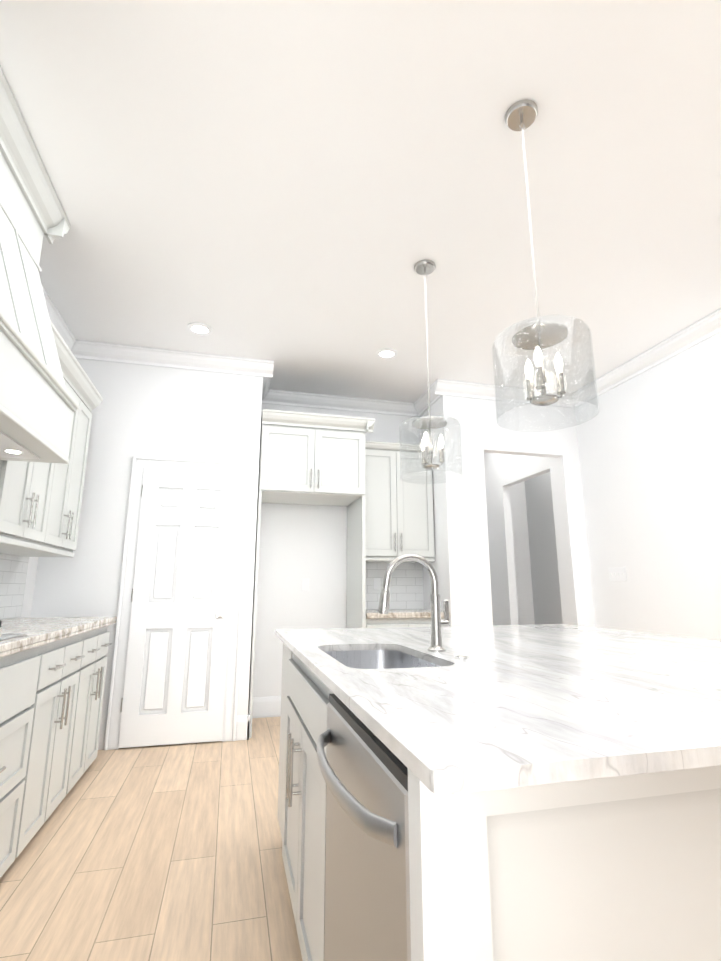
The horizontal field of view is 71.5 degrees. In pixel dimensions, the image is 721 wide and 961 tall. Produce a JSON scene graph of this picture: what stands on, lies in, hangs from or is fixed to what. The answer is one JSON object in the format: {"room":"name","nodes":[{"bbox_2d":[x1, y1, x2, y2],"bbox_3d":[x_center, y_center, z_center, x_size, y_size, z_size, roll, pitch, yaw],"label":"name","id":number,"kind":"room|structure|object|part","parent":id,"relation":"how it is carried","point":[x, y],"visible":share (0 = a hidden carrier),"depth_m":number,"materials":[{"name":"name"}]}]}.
{"room":"kitchen","nodes":[
{"label":"kitchen","id":0,"kind":"room"},
{"bbox_2d":[1,557,37,619],"bbox_3d":[-1.535,-0.362,0.310,0.095,3.098,7.497,3,-13,-14],"label":"wall","id":1,"kind":"structure","parent":0,"point":[29,588],"depth_m":3.56,"materials":[{"name":"white paint"}]},
{"bbox_2d":[0,553,28,619],"bbox_3d":[-2.000,0.248,2.261,0.005,0.844,2.651,3,-13,-14],"label":"tile backsplash","id":2,"kind":"structure","parent":1,"relation":"attached to","point":[13,571],"depth_m":3.26,"materials":[{"name":"white tile"}]},
{"bbox_2d":[0,336,75,547],"bbox_3d":[-1.906,-0.253,2.687,0.326,1.136,0.682,3,-13,-14],"label":"upper cabinet","id":3,"kind":"object","parent":1,"relation":"attached to","point":[40,506],"depth_m":2.64,"materials":[{"name":"white wood"}]},
{"bbox_2d":[0,65,78,463],"bbox_3d":[-1.541,-0.873,1.936,0.607,1.369,1.349,3,-13,-14],"label":"range hood","id":4,"kind":"object","parent":1,"relation":"attached to","point":[39,405],"visible":1,"depth_m":2.16,"materials":[{"name":"white wood"}]},
{"bbox_2d":[0,368,95,555],"bbox_3d":[-2.047,-0.135,3.230,0.326,1.136,0.682,3,-13,-14],"label":"upper cabinet","id":5,"kind":"object","parent":1,"relation":"attached to","point":[72,474],"depth_m":3.31,"materials":[{"name":"white wood"}]},
{"bbox_2d":[42,285,77,354],"bbox_3d":[-2.142,-1.212,3.313,0.085,0.125,1.388,3,-13,-14],"label":"crown molding","id":6,"kind":"structure","parent":1,"relation":"attached to","point":[55,317],"depth_m":3.70,"materials":[{"name":"white wood"}]},
{"bbox_2d":[30,358,262,749],"bbox_3d":[-1.686,0.429,3.956,1.680,3.060,0.100,3,-13,-14],"label":"wall","id":7,"kind":"structure","parent":0,"point":[151,411],"depth_m":4.04,"materials":[{"name":"white paint"}]},
{"bbox_2d":[74,340,273,380],"bbox_3d":[-1.598,-1.020,4.196,1.715,0.125,0.086,3,-13,-14],"label":"crown molding","id":8,"kind":"structure","parent":7,"relation":"attached to","point":[89,350],"depth_m":4.20,"materials":[{"name":"white wood"}]},
{"bbox_2d":[104,456,248,749],"bbox_3d":[-1.374,0.878,3.871,0.900,2.145,0.030,3,-13,-14],"label":"door frame","id":9,"kind":"structure","parent":7,"relation":"attached to","point":[140,464],"depth_m":3.88,"materials":[{"name":"white wood"}]},
{"bbox_2d":[118,469,236,747],"bbox_3d":[-1.369,0.915,3.824,0.719,2.030,0.102,3,-13,-14],"label":"pantry door","id":10,"kind":"structure","parent":7,"relation":"in","point":[174,682],"depth_m":3.83,"materials":[{"name":"white wood"}]},
{"bbox_2d":[240,714,249,739],"bbox_3d":[-0.941,1.937,4.094,0.040,0.170,0.644,3,-13,-14],"label":"baseboard","id":11,"kind":"structure","parent":7,"relation":"attached to","point":[245,719],"depth_m":3.79,"materials":[{"name":"white wood"}]},
{"bbox_2d":[262,381,273,400],"bbox_3d":[-0.888,-0.910,4.702,0.085,0.125,0.510,3,-13,-14],"label":"crown molding","id":12,"kind":"structure","parent":7,"relation":"attached to","point":[266,392],"depth_m":4.93,"materials":[{"name":"white wood"}]},
{"bbox_2d":[0,717,302,960],"bbox_3d":[0.745,1.482,1.456,5.600,0.060,9.200,3,-13,-14],"label":"floor","id":13,"kind":"structure","parent":0,"point":[163,853],"depth_m":2.05,"materials":[{"name":"brown wood"}]},
{"bbox_2d":[0,642,51,877],"bbox_3d":[-1.571,1.034,1.615,0.594,0.884,1.020,3,-13,-14],"label":"base cabinet","id":14,"kind":"object","parent":13,"relation":"on","point":[23,674],"depth_m":2.01,"materials":[{"name":"white wood"}]},
{"bbox_2d":[0,617,116,657],"bbox_3d":[-1.684,0.690,2.197,0.626,0.045,2.556,3,-13,-14],"label":"countertop","id":15,"kind":"structure","parent":14,"relation":"on","point":[39,631],"depth_m":2.49,"materials":[{"name":"stone"}]},
{"bbox_2d":[0,621,23,640],"bbox_3d":[-1.510,0.497,1.562,0.503,0.063,0.926,3,-13,-14],"label":"cooktop","id":16,"kind":"object","parent":15,"relation":"in","point":[5,636],"visible":1,"depth_m":1.96,"materials":[{"name":"silver metal"}]},
{"bbox_2d":[28,630,91,842],"bbox_3d":[-1.770,1.200,2.379,0.594,0.884,0.725,3,-13,-14],"label":"base cabinet","id":17,"kind":"object","parent":13,"relation":"on","point":[51,698],"depth_m":2.49,"materials":[{"name":"white wood"}]},
{"bbox_2d":[76,626,111,782],"bbox_3d":[-1.915,1.321,2.939,0.594,0.884,0.720,3,-13,-14],"label":"base cabinet","id":18,"kind":"object","parent":13,"relation":"on","point":[98,648],"depth_m":3.07,"materials":[{"name":"white wood"}]},
{"bbox_2d":[248,409,374,737],"bbox_3d":[-0.435,0.763,4.470,1.006,2.625,0.688,3,-13,-14],"label":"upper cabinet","id":19,"kind":"object","parent":13,"relation":"on","point":[306,458],"visible":0.98,"depth_m":4.40,"materials":[{"name":"white wood"}]},
{"bbox_2d":[366,616,443,627],"bbox_3d":[0.344,1.664,4.497,0.755,0.874,0.651,3,-13,-14],"label":"base cabinet","id":20,"kind":"object","parent":13,"relation":"on","point":[396,622],"visible":0.02,"depth_m":4.30,"materials":[{"name":"white wood"}]},
{"bbox_2d":[366,609,449,618],"bbox_3d":[0.343,1.222,4.603,0.758,0.047,0.630,3,-13,-14],"label":"countertop","id":21,"kind":"structure","parent":20,"relation":"on","point":[405,613],"depth_m":4.32,"materials":[{"name":"stone"}]},
{"bbox_2d":[275,624,720,960],"bbox_3d":[0.608,1.016,1.605,1.644,0.915,2.040,3,-13,-14],"label":"kitchen island","id":22,"kind":"object","parent":13,"relation":"on","point":[623,868],"depth_m":0.71,"materials":[{"name":"white stone"}]},
{"bbox_2d":[317,694,410,960],"bbox_3d":[-0.020,0.831,0.868,0.095,0.755,0.574,3,-13,-14],"label":"dishwasher","id":23,"kind":"object","parent":22,"relation":"in","point":[363,769],"visible":0.94,"depth_m":0.84,"materials":[{"name":"silver metal"}]},
{"bbox_2d":[378,554,467,658],"bbox_3d":[0.195,0.376,1.547,0.240,0.310,0.228,3,-13,-14],"label":"faucet","id":24,"kind":"object","parent":22,"relation":"on","point":[437,624],"visible":0.98,"depth_m":1.62,"materials":[{"name":"silver metal"}]},
{"bbox_3d":[0.617,0.671,1.683,1.625,0.207,2.040,3,-13,-14],"label":"kitchen island top","id":25,"kind":"part","parent":22,"relation":"part of","materials":[{"name":"white stone"}]},
{"bbox_2d":[253,403,419,696],"bbox_3d":[-0.205,0.650,4.979,1.905,3.060,0.100,3,-13,-14],"label":"wall","id":26,"kind":"structure","parent":0,"point":[298,543],"depth_m":4.80,"materials":[{"name":"white paint"}]},
{"bbox_2d":[252,696,280,717],"bbox_3d":[-0.577,2.030,4.523,0.910,0.170,0.014,3,-13,-14],"label":"baseboard","id":27,"kind":"structure","parent":26,"relation":"attached to","point":[265,707],"depth_m":4.45,"materials":[{"name":"white wood"}]},
{"bbox_2d":[262,390,413,416],"bbox_3d":[-0.182,-0.802,5.202,1.705,0.125,0.085,3,-13,-14],"label":"crown molding","id":28,"kind":"structure","parent":26,"relation":"attached to","point":[279,397],"depth_m":5.19,"materials":[{"name":"white wood"}]},
{"bbox_2d":[366,562,423,609],"bbox_3d":[0.265,1.028,4.963,0.760,0.484,0.006,3,-13,-14],"label":"tile backsplash","id":29,"kind":"structure","parent":26,"relation":"attached to","point":[406,587],"depth_m":4.98,"materials":[{"name":"white tile"}]},
{"bbox_2d":[374,578,380,589],"bbox_3d":[0.166,1.019,4.932,0.070,0.114,0.007,3,-13,-14],"label":"electrical outlet","id":30,"kind":"object","parent":29,"relation":"attached to","point":[377,583],"visible":1,"depth_m":4.93,"materials":[{"name":"white plastic"}]},
{"bbox_2d":[365,440,434,562],"bbox_3d":[0.311,0.226,4.942,0.755,1.135,0.382,3,-13,-14],"label":"upper cabinet","id":31,"kind":"object","parent":26,"relation":"attached to","point":[399,517],"visible":0.77,"depth_m":4.80,"materials":[{"name":"white wood"}]},
{"bbox_2d":[0,0,720,402],"bbox_3d":[0.745,-1.586,2.122,5.600,0.100,9.200,3,-13,-14],"label":"ceiling","id":32,"kind":"structure","parent":0,"point":[294,190],"depth_m":2.42,"materials":[{"name":"white paint"}]},
{"bbox_2d":[187,323,212,335],"bbox_3d":[-1.231,-1.157,3.838,0.194,0.009,0.194,3,-13,-14],"label":"recessed light","id":33,"kind":"object","parent":32,"relation":"in","point":[201,329],"visible":1,"depth_m":3.83,"materials":[{"name":"white plastic"}]},
{"bbox_2d":[375,348,397,358],"bbox_3d":[0.223,-1.070,4.239,0.194,0.009,0.194,3,-13,-14],"label":"recessed light","id":34,"kind":"object","parent":32,"relation":"in","point":[387,353],"visible":1,"depth_m":4.23,"materials":[{"name":"white plastic"}]},
{"bbox_2d":[399,259,462,483],"bbox_3d":[0.397,-0.669,2.951,0.350,1.339,0.350,3,-13,-14],"label":"pendant light","id":35,"kind":"object","parent":32,"relation":"hanging from","point":[426,267],"visible":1,"depth_m":2.87,"materials":[{"name":"clear glass"}]},
{"bbox_2d":[492,99,598,431],"bbox_3d":[0.675,-0.884,1.961,0.350,1.339,0.350,3,-13,-14],"label":"pendant light","id":36,"kind":"object","parent":32,"relation":"hanging from","point":[538,336],"visible":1,"depth_m":1.87,"materials":[{"name":"clear glass"}]},
{"bbox_2d":[419,399,445,610],"bbox_3d":[0.749,0.631,4.888,0.100,3.060,0.550,3,-13,-14],"label":"wall","id":37,"kind":"structure","parent":0,"point":[438,564],"depth_m":4.82,"materials":[{"name":"white paint"}]},
{"bbox_2d":[414,387,439,416],"bbox_3d":[0.682,-0.826,5.092,0.085,0.125,0.510,3,-13,-14],"label":"crown molding","id":38,"kind":"structure","parent":37,"relation":"attached to","point":[421,404],"depth_m":5.20,"materials":[{"name":"white wood"}]},
{"bbox_2d":[439,395,595,627],"bbox_3d":[1.539,0.602,4.756,1.565,3.060,0.100,3,-13,-14],"label":"wall","id":39,"kind":"structure","parent":0,"point":[467,567],"depth_m":4.78,"materials":[{"name":"white paint"}]},
{"bbox_2d":[430,379,573,407],"bbox_3d":[1.429,-0.857,4.947,1.460,0.125,0.086,3,-13,-14],"label":"crown molding","id":40,"kind":"structure","parent":39,"relation":"attached to","point":[441,387],"depth_m":4.88,"materials":[{"name":"white wood"}]},
{"bbox_2d":[510,481,534,624],"bbox_3d":[1.508,0.973,6.463,1.565,3.060,0.100,3,-13,-14],"label":"wall","id":41,"kind":"structure","parent":0,"point":[522,560],"depth_m":6.57,"materials":[{"name":"white paint"}]},
{"bbox_2d":[501,454,549,485],"bbox_3d":[1.900,-0.380,5.749,0.100,0.720,0.960,3,-13,-14],"label":"ceiling","id":42,"kind":"structure","parent":0,"point":[516,469],"depth_m":5.75,"materials":[{"name":"white paint"}]},
{"bbox_2d":[484,453,570,624],"bbox_3d":[1.851,0.805,5.691,0.100,3.060,1.600,3,-13,-14],"label":"wall","id":43,"kind":"structure","parent":0,"point":[502,566],"depth_m":6.02,"materials":[{"name":"white paint"}]},
{"bbox_2d":[525,472,562,624],"bbox_3d":[2.452,0.837,5.840,0.050,3.060,1.600,3,-13,-14],"label":"wall","id":44,"kind":"structure","parent":0,"point":[543,560],"depth_m":6.32,"materials":[{"name":"white paint"}]},
{"bbox_2d":[575,332,720,640],"bbox_3d":[3.148,-0.110,1.475,0.100,3.060,7.200,3,-13,-14],"label":"wall","id":45,"kind":"structure","parent":0,"point":[649,443],"depth_m":4.08,"materials":[{"name":"white paint"}]},
{"bbox_2d":[570,308,720,407],"bbox_3d":[3.058,-1.548,1.764,0.085,0.125,7.200,3,-13,-14],"label":"crown molding","id":46,"kind":"structure","parent":45,"relation":"attached to","point":[699,331],"depth_m":4.11,"materials":[{"name":"white wood"}]}
]}

